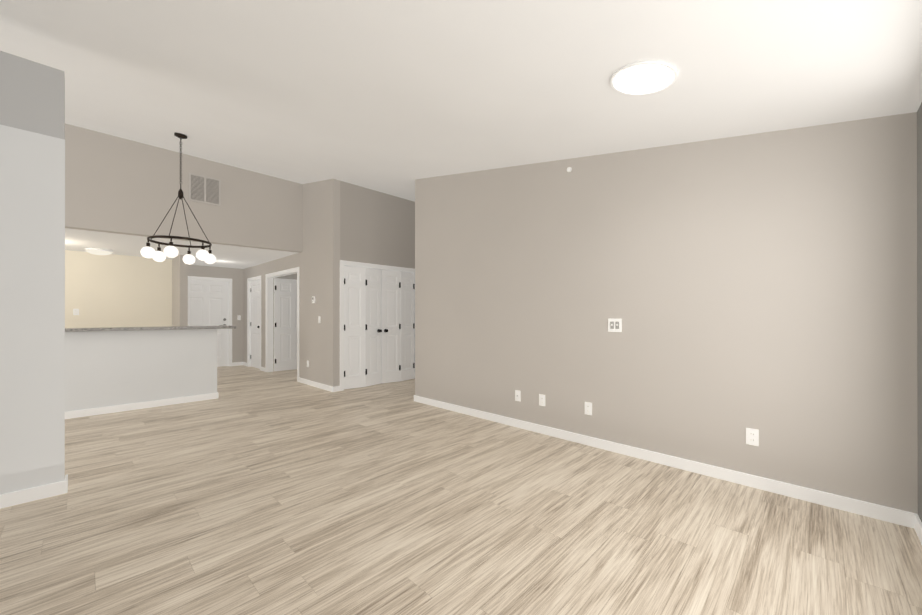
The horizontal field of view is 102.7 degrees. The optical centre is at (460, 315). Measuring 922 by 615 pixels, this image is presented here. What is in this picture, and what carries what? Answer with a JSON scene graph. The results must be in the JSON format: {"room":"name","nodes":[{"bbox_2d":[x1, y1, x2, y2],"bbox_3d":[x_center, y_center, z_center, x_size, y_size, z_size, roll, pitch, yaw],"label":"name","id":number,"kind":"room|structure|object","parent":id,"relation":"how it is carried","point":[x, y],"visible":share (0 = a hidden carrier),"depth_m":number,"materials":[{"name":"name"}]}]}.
{"room":"empty living room","nodes":[
{"label":"empty living room","id":0,"kind":"room"},
{"bbox_2d":[0,51,64,494],"bbox_3d":[-3.875,-0.232,1.346,0.132,2.850,3.314,0,0,44],"label":"wall","id":1,"kind":"structure","parent":0,"point":[32,309],"depth_m":2.39,"materials":[{"name":"white paint"}]},
{"bbox_2d":[0,480,67,508],"bbox_3d":[-3.818,1.151,1.298,0.014,0.085,3.328,0,0,44],"label":"baseboard","id":2,"kind":"structure","parent":1,"relation":"attached to","point":[31,494],"depth_m":2.38,"materials":[{"name":"white wood"}]},
{"bbox_2d":[65,250,171,327],"bbox_3d":[-7.551,0.025,5.865,0.120,2.350,4.680,0,0,44],"label":"wall","id":3,"kind":"structure","parent":0,"point":[112,290],"depth_m":6.91,"materials":[{"name":"beige paint"}]},
{"bbox_2d":[73,309,78,314],"bbox_3d":[-6.816,-0.069,6.531,0.008,0.115,0.070,0,0,44],"label":"outlet","id":4,"kind":"object","parent":3,"relation":"attached to","point":[75,311],"visible":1,"depth_m":6.53,"materials":[{"name":"grey plastic"}]},
{"bbox_2d":[65,329,216,411],"bbox_3d":[-5.252,0.692,3.696,0.140,1.010,4.770,0,0,44],"label":"wall","id":5,"kind":"structure","parent":0,"point":[107,368],"depth_m":4.72,"materials":[{"name":"white paint"}]},
{"bbox_2d":[65,393,218,418],"bbox_3d":[-5.192,1.154,3.647,0.014,0.085,4.784,0,0,44],"label":"baseboard","id":6,"kind":"structure","parent":5,"relation":"attached to","point":[115,408],"depth_m":4.72,"materials":[{"name":"white wood"}]},
{"bbox_2d":[65,326,235,331],"bbox_3d":[-5.194,0.165,3.800,0.400,0.037,4.980,0,0,44],"label":"countertop","id":7,"kind":"structure","parent":5,"relation":"on","point":[140,328],"depth_m":4.70,"materials":[{"name":"grey stone"}]},
{"bbox_2d":[172,255,187,325],"bbox_3d":[-5.765,0.027,7.476,1.500,2.350,0.120,0,0,44],"label":"wall","id":8,"kind":"structure","parent":0,"point":[179,292],"depth_m":7.00,"materials":[{"name":"beige paint"}]},
{"bbox_2d":[65,228,296,268],"bbox_3d":[-5.313,-1.199,6.774,3.730,0.100,9.400,0,0,44],"label":"ceiling","id":9,"kind":"structure","parent":0,"point":[230,256],"depth_m":6.29,"materials":[{"name":"white paint"}]},
{"bbox_2d":[85,248,112,254],"bbox_3d":[-6.287,-1.119,6.409,0.350,0.125,0.350,0,0,44],"label":"kitchen ceiling light","id":10,"kind":"object","parent":9,"relation":"attached to","point":[96,251],"visible":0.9,"depth_m":6.32,"materials":[{"name":"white glass"}]},
{"bbox_2d":[65,123,302,252],"bbox_3d":[-5.035,-1.717,4.455,0.140,1.346,6.157,0,0,44],"label":"wall","id":11,"kind":"structure","parent":0,"point":[116,185],"depth_m":5.23,"materials":[{"name":"beige paint"}]},
{"bbox_2d":[189,173,220,205],"bbox_3d":[-3.856,-1.901,5.559,0.013,0.410,0.400,0,0,44],"label":"air vent","id":12,"kind":"object","parent":11,"relation":"in","point":[204,189],"visible":1,"depth_m":5.55,"materials":[{"name":"grey metal"}]},
{"bbox_2d":[188,265,278,362],"bbox_3d":[-6.500,0.028,7.925,0.180,2.350,9.100,0,0,44],"label":"wall","id":13,"kind":"structure","parent":0,"point":[236,275],"depth_m":8.89,"materials":[{"name":"beige paint"}]},
{"bbox_2d":[188,280,227,366],"bbox_3d":[-5.887,0.192,8.507,0.154,2.008,0.880,0,0,44],"label":"entry door","id":14,"kind":"structure","parent":13,"relation":"in","point":[207,303],"depth_m":8.59,"materials":[{"name":"white wood"}]},
{"bbox_2d":[188,276,231,365],"bbox_3d":[-5.884,0.158,8.504,0.136,2.092,1.034,0,0,44],"label":"door frame","id":15,"kind":"structure","parent":13,"relation":"attached to","point":[230,310],"depth_m":8.79,"materials":[{"name":"white wood"}]},
{"bbox_2d":[232,362,242,365],"bbox_3d":[-5.401,1.162,8.917,0.014,0.085,0.228,0,0,44],"label":"baseboard","id":16,"kind":"structure","parent":13,"relation":"attached to","point":[237,363],"depth_m":8.91,"materials":[{"name":"white wood"}]},
{"bbox_2d":[243,179,339,386],"bbox_3d":[-3.398,-0.579,7.691,4.600,3.563,0.770,0,0,44],"label":"wall","id":17,"kind":"structure","parent":0,"point":[316,261],"depth_m":6.20,"materials":[{"name":"beige paint"}]},
{"bbox_2d":[247,276,260,370],"bbox_3d":[-4.699,0.158,8.488,0.944,2.092,0.136,0,0,44],"label":"door frame","id":18,"kind":"structure","parent":17,"relation":"attached to","point":[253,278],"depth_m":8.74,"materials":[{"name":"white wood"}]},
{"bbox_2d":[250,280,259,368],"bbox_3d":[-4.695,0.192,8.492,0.790,2.008,0.184,0,0,44],"label":"hall door","id":19,"kind":"structure","parent":17,"relation":"in","point":[255,325],"depth_m":8.55,"materials":[{"name":"white wood"}]},
{"bbox_2d":[265,267,298,381],"bbox_3d":[-3.522,0.156,7.346,1.724,2.092,0.136,0,0,44],"label":"door frame","id":20,"kind":"structure","parent":17,"relation":"attached to","point":[270,324],"depth_m":7.86,"materials":[{"name":"white wood"}]},
{"bbox_2d":[274,278,296,370],"bbox_3d":[-3.745,0.191,8.218,0.049,2.008,0.780,0,0,44],"label":"door leaf","id":21,"kind":"structure","parent":17,"relation":"in","point":[285,324],"depth_m":8.09,"materials":[{"name":"white wood"}]},
{"bbox_2d":[299,377,331,391],"bbox_3d":[-2.476,1.158,6.247,1.299,0.085,0.014,0,0,44],"label":"baseboard","id":22,"kind":"structure","parent":17,"relation":"attached to","point":[316,384],"depth_m":6.19,"materials":[{"name":"white wood"}]},
{"bbox_2d":[340,181,414,268],"bbox_3d":[-0.992,-0.491,6.953,0.120,3.384,2.823,0,0,44],"label":"wall","id":23,"kind":"structure","parent":0,"point":[376,227],"depth_m":6.37,"materials":[{"name":"beige paint"}]},
{"bbox_2d":[332,386,339,391],"bbox_3d":[-1.977,1.157,5.840,0.014,0.085,0.124,0,0,44],"label":"baseboard","id":24,"kind":"structure","parent":23,"relation":"attached to","point":[335,388],"depth_m":5.83,"materials":[{"name":"white wood"}]},
{"bbox_2d":[344,266,364,388],"bbox_3d":[-1.766,0.190,6.084,0.366,2.000,0.044,0,0,-36],"label":"closet door","id":25,"kind":"structure","parent":23,"relation":"in","point":[354,327],"depth_m":6.08,"materials":[{"name":"white wood"}]},
{"bbox_2d":[365,268,381,386],"bbox_3d":[-1.528,0.191,6.356,0.179,2.000,0.366,0,0,44],"label":"closet door","id":26,"kind":"structure","parent":23,"relation":"in","point":[373,330],"depth_m":6.33,"materials":[{"name":"white wood"}]},
{"bbox_2d":[340,260,414,390],"bbox_3d":[-1.407,0.186,6.524,0.120,2.030,1.524,0,0,44],"label":"door frame","id":27,"kind":"structure","parent":23,"relation":"attached to","point":[414,299],"depth_m":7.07,"materials":[{"name":"white wood"}]},
{"bbox_2d":[381,270,400,382],"bbox_3d":[-1.268,0.191,6.626,0.179,2.000,0.366,0,0,44],"label":"closet door","id":28,"kind":"structure","parent":23,"relation":"in","point":[391,326],"depth_m":6.60,"materials":[{"name":"white wood"}]},
{"bbox_2d":[401,272,414,380],"bbox_3d":[-1.001,0.191,6.871,0.044,2.000,0.366,0,0,34],"label":"closet door","id":29,"kind":"structure","parent":23,"relation":"in","point":[407,325],"depth_m":6.86,"materials":[{"name":"white wood"}]},
{"bbox_2d":[0,363,921,614],"bbox_3d":[-2.690,1.227,4.225,11.040,0.060,9.400,0,0,44],"label":"floor","id":30,"kind":"structure","parent":0,"point":[252,491],"depth_m":2.08,"materials":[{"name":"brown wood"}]},
{"bbox_2d":[0,0,921,201],"bbox_3d":[-1.402,-1.808,2.979,7.450,1.415,9.400,0,0,44],"label":"ceiling","id":31,"kind":"structure","parent":0,"point":[396,98],"depth_m":2.29,"materials":[{"name":"white paint"}]},
{"bbox_2d":[140,133,215,264],"bbox_3d":[-3.332,-1.408,4.385,0.676,1.518,0.730,0,0,44],"label":"ring chandelier","id":32,"kind":"object","parent":31,"relation":"hanging from","point":[171,251],"visible":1,"depth_m":4.35,"materials":[{"name":"brown metal"}]},
{"bbox_2d":[610,60,677,94],"bbox_3d":[1.022,-1.331,2.073,0.337,0.070,0.340,0,0,44],"label":"led ceiling light","id":33,"kind":"object","parent":31,"relation":"attached to","point":[644,77],"visible":0.98,"depth_m":2.05,"materials":[{"name":"white plastic"}]},
{"bbox_2d":[415,112,917,513],"bbox_3d":[1.000,-0.362,3.671,4.470,3.117,0.120,0,0,44],"label":"wall","id":34,"kind":"structure","parent":0,"point":[765,284],"depth_m":2.76,"materials":[{"name":"beige paint"}]},
{"bbox_2d":[515,390,520,401],"bbox_3d":[0.606,0.857,3.956,0.070,0.115,0.016,0,0,44],"label":"electrical outlet","id":35,"kind":"object","parent":34,"relation":"attached to","point":[517,395],"visible":1,"depth_m":3.95,"materials":[{"name":"grey plastic"}]},
{"bbox_2d":[539,394,544,405],"bbox_3d":[0.824,0.857,3.749,0.070,0.115,0.008,0,0,44],"label":"electrical outlet","id":36,"kind":"object","parent":34,"relation":"attached to","point":[541,399],"visible":1,"depth_m":3.75,"materials":[{"name":"grey plastic"}]},
{"bbox_2d":[585,402,591,414],"bbox_3d":[1.175,0.856,3.408,0.070,0.115,0.008,0,0,44],"label":"electrical outlet","id":37,"kind":"object","parent":34,"relation":"attached to","point":[588,408],"visible":1,"depth_m":3.40,"materials":[{"name":"grey plastic"}]},
{"bbox_2d":[608,318,621,331],"bbox_3d":[1.348,0.082,3.237,0.118,0.118,0.016,0,0,44],"label":"double light switch","id":38,"kind":"object","parent":34,"relation":"attached to","point":[614,325],"visible":1,"depth_m":3.24,"materials":[{"name":"grey plastic"}]},
{"bbox_2d":[414,395,917,527],"bbox_3d":[0.948,1.154,3.625,4.484,0.085,0.014,0,0,44],"label":"baseboard","id":39,"kind":"structure","parent":34,"relation":"attached to","point":[880,512],"depth_m":2.72,"materials":[{"name":"white wood"}]},
{"bbox_2d":[746,428,758,445],"bbox_3d":[2.034,0.845,2.575,0.070,0.115,0.008,0,0,44],"label":"electrical outlet","id":40,"kind":"object","parent":34,"relation":"attached to","point":[752,436],"visible":1,"depth_m":2.57,"materials":[{"name":"grey plastic"}]},
{"bbox_2d":[917,102,921,521],"bbox_3d":[0.285,-0.109,-0.361,0.120,2.600,6.900,0,0,44],"label":"wall","id":41,"kind":"structure","parent":0,"point":[919,278],"depth_m":2.02,"materials":[{"name":"beige paint"}]},
{"bbox_2d":[914,514,921,544],"bbox_3d":[0.233,1.148,-0.321,0.014,0.085,6.646,0,0,44],"label":"baseboard","id":42,"kind":"structure","parent":41,"relation":"attached to","point":[917,525],"depth_m":2.00,"materials":[{"name":"white wood"}]}
]}

